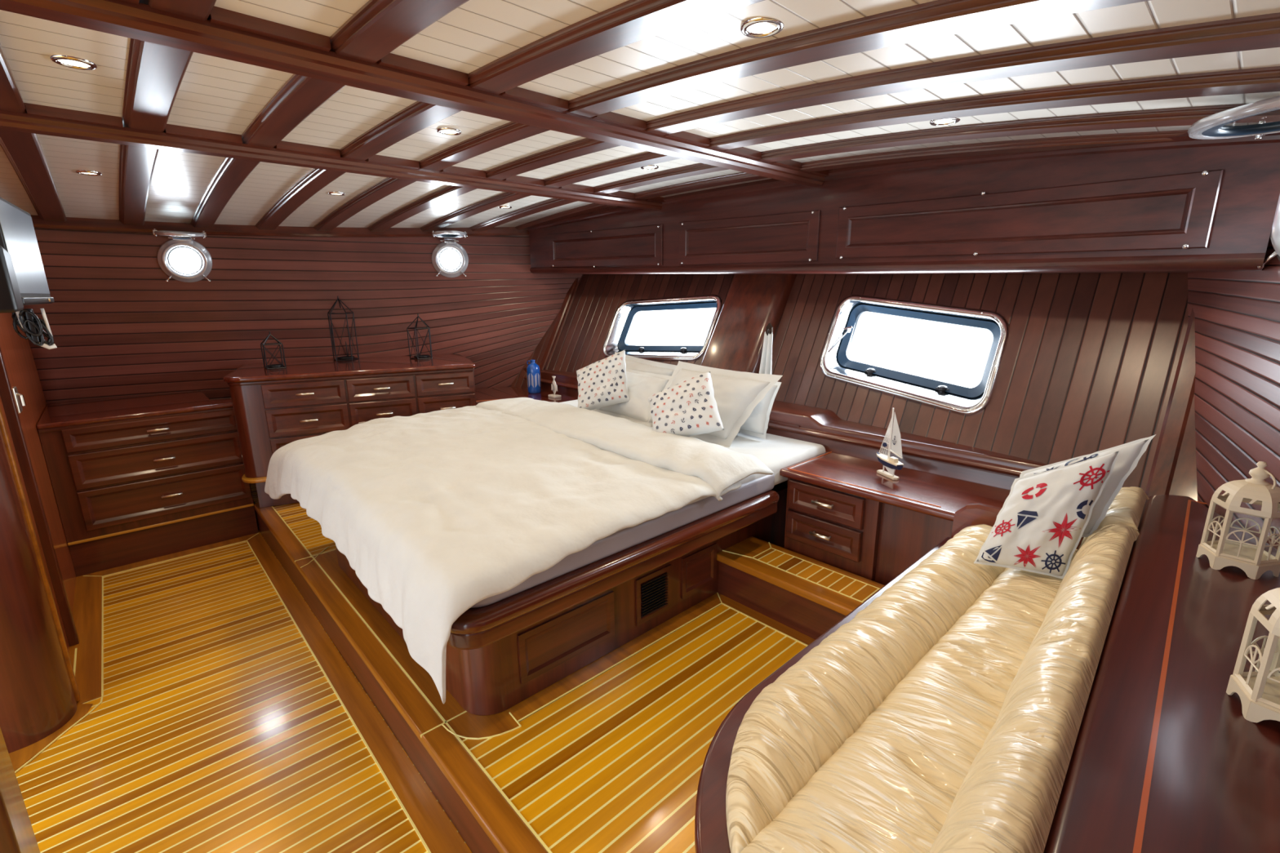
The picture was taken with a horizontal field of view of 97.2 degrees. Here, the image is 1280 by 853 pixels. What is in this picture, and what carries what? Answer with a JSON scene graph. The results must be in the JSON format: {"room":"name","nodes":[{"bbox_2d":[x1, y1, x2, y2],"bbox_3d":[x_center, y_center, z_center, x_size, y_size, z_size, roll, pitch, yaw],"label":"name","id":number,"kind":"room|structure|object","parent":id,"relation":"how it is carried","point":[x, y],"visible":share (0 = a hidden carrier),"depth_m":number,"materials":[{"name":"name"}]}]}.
{"room":"ship interior","nodes":[
{"label":"ship interior","id":0,"kind":"room"},
{"bbox_2d":[0,312,76,652],"bbox_3d":[-3.143,-0.132,2.821,0.075,2.200,2.450,-13,18,-41],"label":"wall","id":1,"kind":"structure","parent":0,"point":[20,366],"depth_m":2.95,"materials":[{"name":"red wood"}]},
{"bbox_2d":[11,386,26,413],"bbox_3d":[-2.925,-0.126,2.660,0.032,0.120,0.100,-13,18,-41],"label":"door handle","id":2,"kind":"object","parent":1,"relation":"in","point":[14,388],"depth_m":2.65,"materials":[{"name":"silver metal"}]},
{"bbox_2d":[0,196,54,312],"bbox_3d":[-2.045,-0.535,1.745,0.238,0.345,0.953,-13,18,-41],"label":"television","id":3,"kind":"object","parent":1,"relation":"attached to","point":[23,279],"visible":1,"depth_m":1.82,"materials":[{"name":"silver plastic"}]},
{"bbox_2d":[11,308,57,349],"bbox_3d":[-2.191,-0.370,2.035,0.096,0.188,0.071,-13,18,-41],"label":"cable bundle","id":4,"kind":"object","parent":3,"relation":"hanging from","point":[30,324],"visible":0.99,"depth_m":2.02,"materials":[{"name":"black plastic"}]},
{"bbox_2d":[0,347,79,646],"bbox_3d":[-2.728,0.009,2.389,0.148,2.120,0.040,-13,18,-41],"label":"door","id":5,"kind":"structure","parent":1,"relation":"in","point":[6,392],"depth_m":2.50,"materials":[{"name":"brown wood"}]},
{"bbox_2d":[8,703,93,771],"bbox_3d":[-2.664,1.057,2.572,0.260,0.014,1.750,-13,18,-41],"label":"trim","id":6,"kind":"structure","parent":1,"relation":"attached to","point":[19,757],"depth_m":2.07,"materials":[{"name":"brown wood"}]},
{"bbox_2d":[14,533,431,852],"bbox_3d":[-1.613,1.165,2.059,1.074,0.006,4.152,-13,18,-41],"label":"trim","id":7,"kind":"structure","parent":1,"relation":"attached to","point":[420,836],"depth_m":2.39,"materials":[{"name":"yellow wood"}]},
{"bbox_2d":[68,532,471,852],"bbox_3d":[-1.566,1.159,2.108,0.945,0.014,4.160,-13,18,-41],"label":"trim","id":8,"kind":"structure","parent":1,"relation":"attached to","point":[435,828],"depth_m":2.45,"materials":[{"name":"brown wood"}]},
{"bbox_2d":[15,530,471,852],"bbox_3d":[-3.485,1.640,0.142,6.540,0.001,7.600,-13,18,-41],"label":"floor","id":9,"kind":"structure","parent":0,"point":[216,727],"depth_m":2.08,"materials":[{"name":"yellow wood"}]},
{"bbox_2d":[0,727,39,852],"bbox_3d":[-1.558,0.309,1.024,0.365,2.150,0.160,-13,18,-41],"label":"trim","id":10,"kind":"structure","parent":9,"relation":"on","point":[17,835],"depth_m":1.27,"materials":[{"name":"brown wood"}]},
{"bbox_2d":[0,406,79,753],"bbox_3d":[-2.536,0.167,1.698,0.865,2.130,0.220,-13,18,-41],"label":"tall cabinet","id":11,"kind":"object","parent":9,"relation":"on","point":[39,692],"visible":1,"depth_m":2.04,"materials":[{"name":"brown wood"}]},
{"bbox_2d":[36,391,257,577],"bbox_3d":[-3.237,0.295,3.782,0.914,0.925,0.887,-13,18,-41],"label":"chest","id":12,"kind":"object","parent":9,"relation":"on","point":[134,479],"visible":0.85,"depth_m":3.45,"materials":[{"name":"brown wood"}]},
{"bbox_2d":[23,228,582,404],"bbox_3d":[-2.171,-0.489,4.412,3.784,2.182,0.494,-7,15,-27],"label":"wall","id":13,"kind":"structure","parent":0,"point":[118,329],"depth_m":4.14,"materials":[{"name":"brown wood"}]},
{"bbox_2d":[151,228,212,282],"bbox_3d":[-2.978,-1.114,3.704,0.300,0.323,0.396,-13,18,-41],"label":"window","id":14,"kind":"structure","parent":13,"relation":"in","point":[178,238],"depth_m":3.75,"materials":[{"name":"silver metal"}]},
{"bbox_2d":[30,214,528,237],"bbox_3d":[-2.206,-1.438,4.073,3.457,0.161,0.282,-8,15,-28],"label":"trim","id":15,"kind":"structure","parent":13,"relation":"attached to","point":[72,223],"depth_m":3.91,"materials":[{"name":"brown wood"}]},
{"bbox_2d":[253,507,499,852],"bbox_3d":[-1.157,1.003,2.348,0.017,0.178,6.600,-13,18,-41],"label":"trim","id":16,"kind":"structure","parent":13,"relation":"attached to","point":[473,835],"depth_m":2.06,"materials":[{"name":"brown wood"}]},
{"bbox_2d":[431,230,468,277],"bbox_3d":[-1.492,-1.356,4.457,0.285,0.344,0.352,-6,14,-21],"label":"window","id":17,"kind":"structure","parent":13,"relation":"in","point":[447,243],"depth_m":4.53,"materials":[{"name":"silver metal"}]},
{"bbox_2d":[539,277,577,369],"bbox_3d":[-0.732,-0.792,4.858,0.622,1.100,0.060,-13,18,-41],"label":"trim","id":18,"kind":"structure","parent":13,"relation":"attached to","point":[567,300],"depth_m":4.85,"materials":[{"name":"brown wood"}]},
{"bbox_2d":[249,483,806,852],"bbox_3d":[-0.181,0.770,3.223,2.665,0.210,6.600,-13,18,-41],"label":"floor","id":19,"kind":"structure","parent":0,"point":[614,764],"depth_m":1.80,"materials":[{"name":"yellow wood"}]},
{"bbox_2d":[222,353,475,507],"bbox_3d":[-2.068,-0.032,4.269,1.545,0.892,0.910,-7,15,-25],"label":"dresser","id":20,"kind":"object","parent":19,"relation":"on","point":[273,409],"visible":0.7,"depth_m":3.79,"materials":[{"name":"brown wood"}]},
{"bbox_2d":[260,331,286,369],"bbox_3d":[-2.550,-0.531,3.916,0.121,0.251,0.121,-13,18,-41],"label":"wire lantern","id":21,"kind":"object","parent":20,"relation":"on","point":[281,365],"visible":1,"depth_m":3.91,"materials":[{"name":"black metal"}]},
{"bbox_2d":[327,296,359,360],"bbox_3d":[-2.293,-0.758,4.356,0.179,0.484,0.181,-13,18,-41],"label":"wire lantern","id":22,"kind":"object","parent":20,"relation":"on","point":[347,357],"visible":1,"depth_m":4.35,"materials":[{"name":"black metal"}]},
{"bbox_2d":[406,314,432,359],"bbox_3d":[-1.724,-0.708,4.430,0.173,0.344,0.171,-13,18,-41],"label":"wire lantern","id":23,"kind":"object","parent":20,"relation":"on","point":[419,356],"visible":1,"depth_m":4.41,"materials":[{"name":"black metal"}]},
{"bbox_2d":[253,503,547,852],"bbox_3d":[-0.888,0.958,2.076,0.083,0.038,5.060,-13,18,-41],"label":"trim","id":24,"kind":"structure","parent":19,"relation":"attached to","point":[506,830],"depth_m":1.91,"materials":[{"name":"brown wood"}]},
{"bbox_2d":[475,386,577,404],"bbox_3d":[-1.042,0.037,4.591,0.658,0.593,1.267,-13,18,-41],"label":"nightstand","id":25,"kind":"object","parent":19,"relation":"on","point":[482,395],"depth_m":4.53,"materials":[{"name":"brown wood"}]},
{"bbox_2d":[526,359,541,393],"bbox_3d":[-0.868,-0.409,4.607,0.109,0.270,0.109,-13,18,-41],"label":"bottle","id":26,"kind":"object","parent":25,"relation":"on","point":[533,371],"visible":1,"depth_m":4.57,"materials":[{"name":"blue ceramic"}]},
{"bbox_2d":[548,376,561,398],"bbox_3d":[-0.670,-0.310,4.412,0.060,0.165,0.096,-13,18,-41],"label":"fish figurine","id":27,"kind":"object","parent":25,"relation":"on","point":[553,386],"visible":1,"depth_m":4.40,"materials":[{"name":"white ceramic"}]},
{"bbox_2d":[335,483,787,715],"bbox_3d":[-0.478,0.467,2.958,1.950,0.503,2.035,-13,18,-41],"label":"bed","id":28,"kind":"object","parent":19,"relation":"on","point":[501,654],"visible":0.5,"depth_m":2.05,"materials":[{"name":"brown wood"}]},
{"bbox_2d":[470,399,825,608],"bbox_3d":[-0.428,0.153,2.923,1.990,0.122,1.960,-13,18,-41],"label":"mattress","id":29,"kind":"object","parent":28,"relation":"on","point":[776,452],"visible":0.21,"depth_m":2.24,"materials":[{"name":"white fabric"}]},
{"bbox_2d":[264,397,773,703],"bbox_3d":[-0.731,0.227,2.727,1.553,0.443,2.219,-13,18,-41],"label":"duvet","id":30,"kind":"object","parent":29,"relation":"on","point":[437,514],"visible":1,"depth_m":2.09,"materials":[{"name":"fabric"}]},
{"bbox_2d":[576,349,630,410],"bbox_3d":[-0.224,-0.275,3.402,0.315,0.360,0.221,-2,13,-5],"label":"throw cushion","id":31,"kind":"object","parent":30,"relation":"on","point":[602,383],"visible":0.98,"depth_m":3.35,"materials":[{"name":"white fabric"}]},
{"bbox_2d":[648,371,724,436],"bbox_3d":[0.216,-0.095,2.733,0.382,0.325,0.247,1,14,7],"label":"throw cushion","id":32,"kind":"object","parent":30,"relation":"on","point":[689,407],"visible":0.97,"depth_m":2.67,"materials":[{"name":"white fabric"}]},
{"bbox_2d":[592,368,671,426],"bbox_3d":[-0.065,-0.201,3.501,0.257,0.274,0.687,-11,17,-38],"label":"bed pillow","id":33,"kind":"object","parent":29,"relation":"on","point":[641,385],"visible":0.55,"depth_m":3.37,"materials":[{"name":"white fabric"}]},
{"bbox_2d":[614,351,676,376],"bbox_3d":[-0.006,-0.283,3.720,0.178,0.363,0.640,-13,18,-41],"label":"bed pillow","id":34,"kind":"object","parent":29,"relation":"on","point":[634,363],"visible":0.13,"depth_m":3.65,"materials":[{"name":"white fabric"}]},
{"bbox_2d":[642,360,782,447],"bbox_3d":[0.366,-0.125,3.034,0.290,0.374,0.790,-13,18,-41],"label":"bed pillow","id":35,"kind":"object","parent":29,"relation":"on","point":[736,393],"visible":0.43,"depth_m":2.87,"materials":[{"name":"white fabric"}]},
{"bbox_2d":[738,382,782,439],"bbox_3d":[0.472,-0.154,3.176,0.193,0.319,0.691,-13,18,-41],"label":"bed pillow","id":36,"kind":"object","parent":29,"relation":"on","point":[757,424],"visible":0.13,"depth_m":2.95,"materials":[{"name":"white fabric"}]},
{"bbox_2d":[716,536,884,639],"bbox_3d":[0.763,0.739,2.404,0.280,0.211,0.915,-13,18,-41],"label":"step","id":37,"kind":"structure","parent":19,"relation":"on","point":[808,596],"depth_m":2.42,"materials":[{"name":"brown wood"}]},
{"bbox_2d":[779,451,1010,585],"bbox_3d":[1.230,0.552,2.349,0.450,0.593,1.305,-13,18,-41],"label":"base cabinet","id":38,"kind":"object","parent":19,"relation":"on","point":[842,513],"visible":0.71,"depth_m":2.38,"materials":[{"name":"brown wood"}]},
{"bbox_2d":[876,408,903,479],"bbox_3d":[1.089,0.070,2.453,0.050,0.305,0.161,-4,14,-15],"label":"model sailboat","id":39,"kind":"object","parent":38,"relation":"on","point":[891,464],"visible":1,"depth_m":2.44,"materials":[{"name":"beige paint"}]},
{"bbox_2d":[694,486,1149,852],"bbox_3d":[0.696,0.722,1.300,2.300,0.756,0.635,-13,18,-41],"label":"sofa","id":40,"kind":"object","parent":19,"relation":"on","point":[944,713],"visible":0.84,"depth_m":1.05,"materials":[{"name":"beige leather"}]},
{"bbox_2d":[740,548,1077,852],"bbox_3d":[0.672,0.602,1.099,2.040,0.100,0.359,-13,18,-41],"label":"seat cushion","id":41,"kind":"object","parent":40,"relation":"on","point":[888,779],"depth_m":1.04,"materials":[{"name":"beige leather"}]},
{"bbox_2d":[973,448,1122,578],"bbox_3d":[1.169,0.238,1.625,0.250,0.370,0.260,-13,18,-41],"label":"sofa cushion","id":42,"kind":"object","parent":40,"relation":"on","point":[1044,517],"visible":1,"depth_m":1.60,"materials":[{"name":"white fabric"}]},
{"bbox_2d":[1019,434,1155,537],"bbox_3d":[1.305,0.193,1.710,0.160,0.381,0.318,-13,18,-41],"label":"sofa cushion","id":43,"kind":"object","parent":40,"relation":"on","point":[1131,452],"visible":0.3,"depth_m":1.63,"materials":[{"name":"white fabric"}]},
{"bbox_2d":[1043,494,1279,852],"bbox_3d":[1.182,0.837,0.878,0.841,0.721,2.463,12,18,43],"label":"ledge","id":44,"kind":"object","parent":19,"relation":"on","point":[1163,759],"visible":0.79,"depth_m":0.89,"materials":[{"name":"brown wood"}]},
{"bbox_2d":[1195,461,1279,579],"bbox_3d":[1.465,0.214,1.357,0.125,0.267,0.143,-13,18,-41],"label":"lantern","id":45,"kind":"object","parent":44,"relation":"on","point":[1255,561],"visible":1,"depth_m":1.34,"materials":[{"name":"beige paint"}]},
{"bbox_2d":[1226,587,1279,722],"bbox_3d":[1.032,0.334,0.868,0.133,0.267,0.141,-13,18,-41],"label":"lantern","id":46,"kind":"object","parent":44,"relation":"on","point":[1258,691],"visible":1,"depth_m":0.90,"materials":[{"name":"beige paint"}]},
{"bbox_2d":[0,0,1279,253],"bbox_3d":[-0.922,-0.797,1.737,5.000,0.510,7.008,-13,18,-41],"label":"ceiling","id":47,"kind":"structure","parent":0,"point":[216,94],"depth_m":1.61,"materials":[{"name":"beige wood"}]},
{"bbox_2d":[0,43,66,222],"bbox_3d":[-1.577,-0.786,1.343,0.115,0.322,5.563,-13,18,-41],"label":"ceiling beam","id":48,"kind":"structure","parent":47,"relation":"attached to","point":[24,151],"depth_m":2.32,"materials":[{"name":"brown wood"}]},
{"bbox_2d":[49,54,97,70],"bbox_3d":[-1.522,-0.979,1.517,0.092,0.011,0.092,-13,18,-41],"label":"recessed light","id":49,"kind":"object","parent":47,"relation":"in","point":[64,60],"visible":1,"depth_m":1.51,"materials":[{"name":"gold metal"}]},
{"bbox_2d":[75,169,102,175],"bbox_3d":[-2.582,-1.188,2.644,0.092,0.011,0.092,-13,18,-41],"label":"recessed light","id":50,"kind":"object","parent":47,"relation":"in","point":[86,172],"visible":1,"depth_m":2.63,"materials":[{"name":"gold metal"}]},
{"bbox_2d":[118,0,216,225],"bbox_3d":[-1.323,-0.845,1.577,0.115,0.320,5.549,-13,18,-41],"label":"ceiling beam","id":51,"kind":"structure","parent":47,"relation":"attached to","point":[155,73],"depth_m":1.71,"materials":[{"name":"brown wood"}]},
{"bbox_2d":[190,0,469,228],"bbox_3d":[-1.069,-0.906,1.810,0.115,0.313,5.491,-13,18,-41],"label":"ceiling beam","id":52,"kind":"structure","parent":47,"relation":"attached to","point":[379,27],"depth_m":1.63,"materials":[{"name":"brown wood"}]},
{"bbox_2d":[0,102,664,210],"bbox_3d":[-1.514,-1.140,2.355,4.460,0.071,0.150,-13,18,-41],"label":"deckhead carling","id":53,"kind":"object","parent":47,"relation":"attached to","point":[38,119],"visible":0.94,"depth_m":2.31,"materials":[{"name":"brown wood"}]},
{"bbox_2d":[327,191,345,195],"bbox_3d":[-1.761,-1.351,3.275,0.092,0.011,0.092,-13,18,-41],"label":"recessed light","id":54,"kind":"object","parent":47,"relation":"in","point":[335,193],"visible":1,"depth_m":3.26,"materials":[{"name":"silver metal"}]},
{"bbox_2d":[0,0,828,186],"bbox_3d":[-0.704,-0.936,1.494,4.445,0.071,0.150,-13,18,-41],"label":"deckhead carling","id":55,"kind":"object","parent":47,"relation":"attached to","point":[227,34],"visible":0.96,"depth_m":1.45,"materials":[{"name":"brown wood"}]},
{"bbox_2d":[436,127,461,135],"bbox_3d":[-0.742,-1.147,2.192,0.092,0.011,0.092,-13,18,-41],"label":"recessed light","id":56,"kind":"object","parent":47,"relation":"in","point":[447,131],"visible":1,"depth_m":2.19,"materials":[{"name":"silver metal"}]},
{"bbox_2d":[497,205,511,208],"bbox_3d":[-0.930,-1.510,3.888,0.092,0.011,0.092,-13,18,-41],"label":"recessed light","id":57,"kind":"object","parent":47,"relation":"in","point":[500,206],"visible":0.97,"depth_m":3.87,"materials":[{"name":"silver metal"}]},
{"bbox_2d":[255,0,764,230],"bbox_3d":[-0.813,-0.970,2.045,0.115,0.302,5.388,-13,18,-41],"label":"ceiling panel","id":58,"kind":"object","parent":47,"relation":"attached to","point":[630,21],"depth_m":1.40,"materials":[{"name":"brown wood"}]},
{"bbox_2d":[640,164,658,169],"bbox_3d":[0.049,-1.310,2.850,0.092,0.011,0.092,-13,18,-41],"label":"recessed light","id":59,"kind":"object","parent":47,"relation":"in","point":[650,166],"visible":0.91,"depth_m":2.85,"materials":[{"name":"silver metal"}]},
{"bbox_2d":[313,0,1150,231],"bbox_3d":[-0.561,-1.034,2.274,0.115,0.287,5.243,-13,18,-41],"label":"ceiling panel","id":60,"kind":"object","parent":47,"relation":"attached to","point":[938,18],"depth_m":1.29,"materials":[{"name":"brown wood"}]},
{"bbox_2d":[740,17,784,38],"bbox_3d":[0.260,-0.849,1.199,0.092,0.011,0.092,-13,18,-41],"label":"recessed light","id":61,"kind":"object","parent":47,"relation":"in","point":[757,28],"visible":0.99,"depth_m":1.20,"materials":[{"name":"silver metal"}]},
{"bbox_2d":[367,12,1279,231],"bbox_3d":[-0.311,-1.100,2.502,0.115,0.269,5.056,-13,18,-41],"label":"ceiling beam","id":62,"kind":"structure","parent":47,"relation":"attached to","point":[1261,31],"depth_m":1.34,"materials":[{"name":"brown wood"}]},
{"bbox_2d":[419,66,1279,231],"bbox_3d":[-0.053,-1.169,2.737,0.115,0.248,4.819,-13,18,-41],"label":"ceiling beam","id":63,"kind":"structure","parent":47,"relation":"attached to","point":[1267,79],"depth_m":1.63,"materials":[{"name":"brown wood"}]},
{"bbox_2d":[515,129,1188,230],"bbox_3d":[0.440,-1.305,3.185,0.115,0.199,4.238,-13,18,-41],"label":"ceiling beam","id":64,"kind":"structure","parent":47,"relation":"attached to","point":[1050,144],"depth_m":2.36,"materials":[{"name":"brown wood"}]},
{"bbox_2d":[469,103,1279,231],"bbox_3d":[0.200,-1.239,2.968,0.115,0.223,4.540,-13,18,-41],"label":"ceiling beam","id":65,"kind":"structure","parent":47,"relation":"attached to","point":[1188,116],"depth_m":1.98,"materials":[{"name":"brown wood"}]},
{"bbox_2d":[929,117,959,125],"bbox_3d":[1.015,-1.017,1.878,0.092,0.011,0.092,-13,18,-41],"label":"recessed light","id":66,"kind":"object","parent":47,"relation":"in","point":[945,122],"visible":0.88,"depth_m":1.88,"materials":[{"name":"silver metal"}]},
{"bbox_2d":[510,272,1187,492],"bbox_3d":[0.585,-0.412,3.434,1.496,2.000,4.950,-13,18,-41],"label":"wall","id":67,"kind":"structure","parent":0,"point":[1089,364],"depth_m":2.44,"materials":[{"name":"brown wood"}]},
{"bbox_2d":[313,549,815,737],"bbox_3d":[-0.381,0.873,2.362,3.038,0.012,1.167,2,14,10],"label":"trim","id":68,"kind":"structure","parent":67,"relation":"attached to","point":[467,724],"depth_m":2.21,"materials":[{"name":"brown wood"}]},
{"bbox_2d":[602,294,722,360],"bbox_3d":[0.172,-0.745,4.262,1.010,0.484,0.350,11,17,39],"label":"window","id":69,"kind":"structure","parent":67,"relation":"in","point":[624,318],"depth_m":4.31,"materials":[{"name":"silver metal"}]},
{"bbox_2d":[700,274,796,373],"bbox_3d":[0.650,-0.546,3.669,0.666,1.050,0.475,-13,18,-41],"label":"trim","id":70,"kind":"structure","parent":67,"relation":"attached to","point":[752,302],"depth_m":3.61,"materials":[{"name":"brown wood"}]},
{"bbox_2d":[759,332,773,374],"bbox_3d":[0.724,-0.386,3.252,0.049,0.312,0.107,-13,18,-41],"label":"hanging cloth","id":71,"kind":"object","parent":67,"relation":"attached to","point":[766,365],"visible":0.81,"depth_m":3.25,"materials":[{"name":"white fabric"}]},
{"bbox_2d":[765,322,773,335],"bbox_3d":[0.747,-0.544,3.248,0.039,0.100,0.101,1,14,8],"label":"wall hook","id":72,"kind":"object","parent":67,"relation":"attached to","point":[769,329],"visible":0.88,"depth_m":3.27,"materials":[{"name":"brown metal"}]},
{"bbox_2d":[523,368,1047,489],"bbox_3d":[0.482,0.046,3.429,0.517,0.412,4.446,-12,18,-40],"label":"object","id":73,"kind":"object","parent":67,"relation":"attached to","point":[821,426],"visible":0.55,"depth_m":2.71,"materials":[{"name":"brown wood"}]},
{"bbox_2d":[527,132,1279,274],"bbox_3d":[0.700,-1.146,3.346,0.784,0.571,4.170,-13,18,-41],"label":"overhead cabinet","id":74,"kind":"object","parent":67,"relation":"attached to","point":[1184,204],"visible":0.96,"depth_m":2.37,"materials":[{"name":"brown wood"}]},
{"bbox_2d":[819,294,1009,414],"bbox_3d":[1.390,-0.411,2.912,0.349,0.524,0.980,-9,16,-31],"label":"window","id":75,"kind":"structure","parent":67,"relation":"in","point":[835,362],"depth_m":2.88,"materials":[{"name":"silver metal"}]},
{"bbox_2d":[1187,236,1279,549],"bbox_3d":[0.756,0.455,0.345,0.785,2.183,5.100,10,17,37],"label":"wall","id":76,"kind":"structure","parent":0,"point":[1237,314],"depth_m":1.75,"materials":[{"name":"brown wood"}]},
{"bbox_2d":[271,506,808,852],"bbox_3d":[-0.456,0.827,2.555,1.392,0.015,4.800,-13,18,-41],"label":"trim","id":77,"kind":"structure","parent":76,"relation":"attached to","point":[451,731],"depth_m":2.02,"materials":[{"name":"brown wood"}]},
{"bbox_2d":[1145,308,1197,501],"bbox_3d":[1.927,-0.112,1.911,0.649,1.100,0.190,-13,18,-41],"label":"trim","id":78,"kind":"structure","parent":76,"relation":"attached to","point":[1173,472],"depth_m":1.93,"materials":[{"name":"brown wood"}]},
{"bbox_2d":[1187,95,1279,268],"bbox_3d":[1.636,-0.594,1.452,0.406,0.382,0.686,8,16,33],"label":"window","id":79,"kind":"structure","parent":76,"relation":"in","point":[1212,126],"depth_m":1.44,"materials":[{"name":"silver metal"}]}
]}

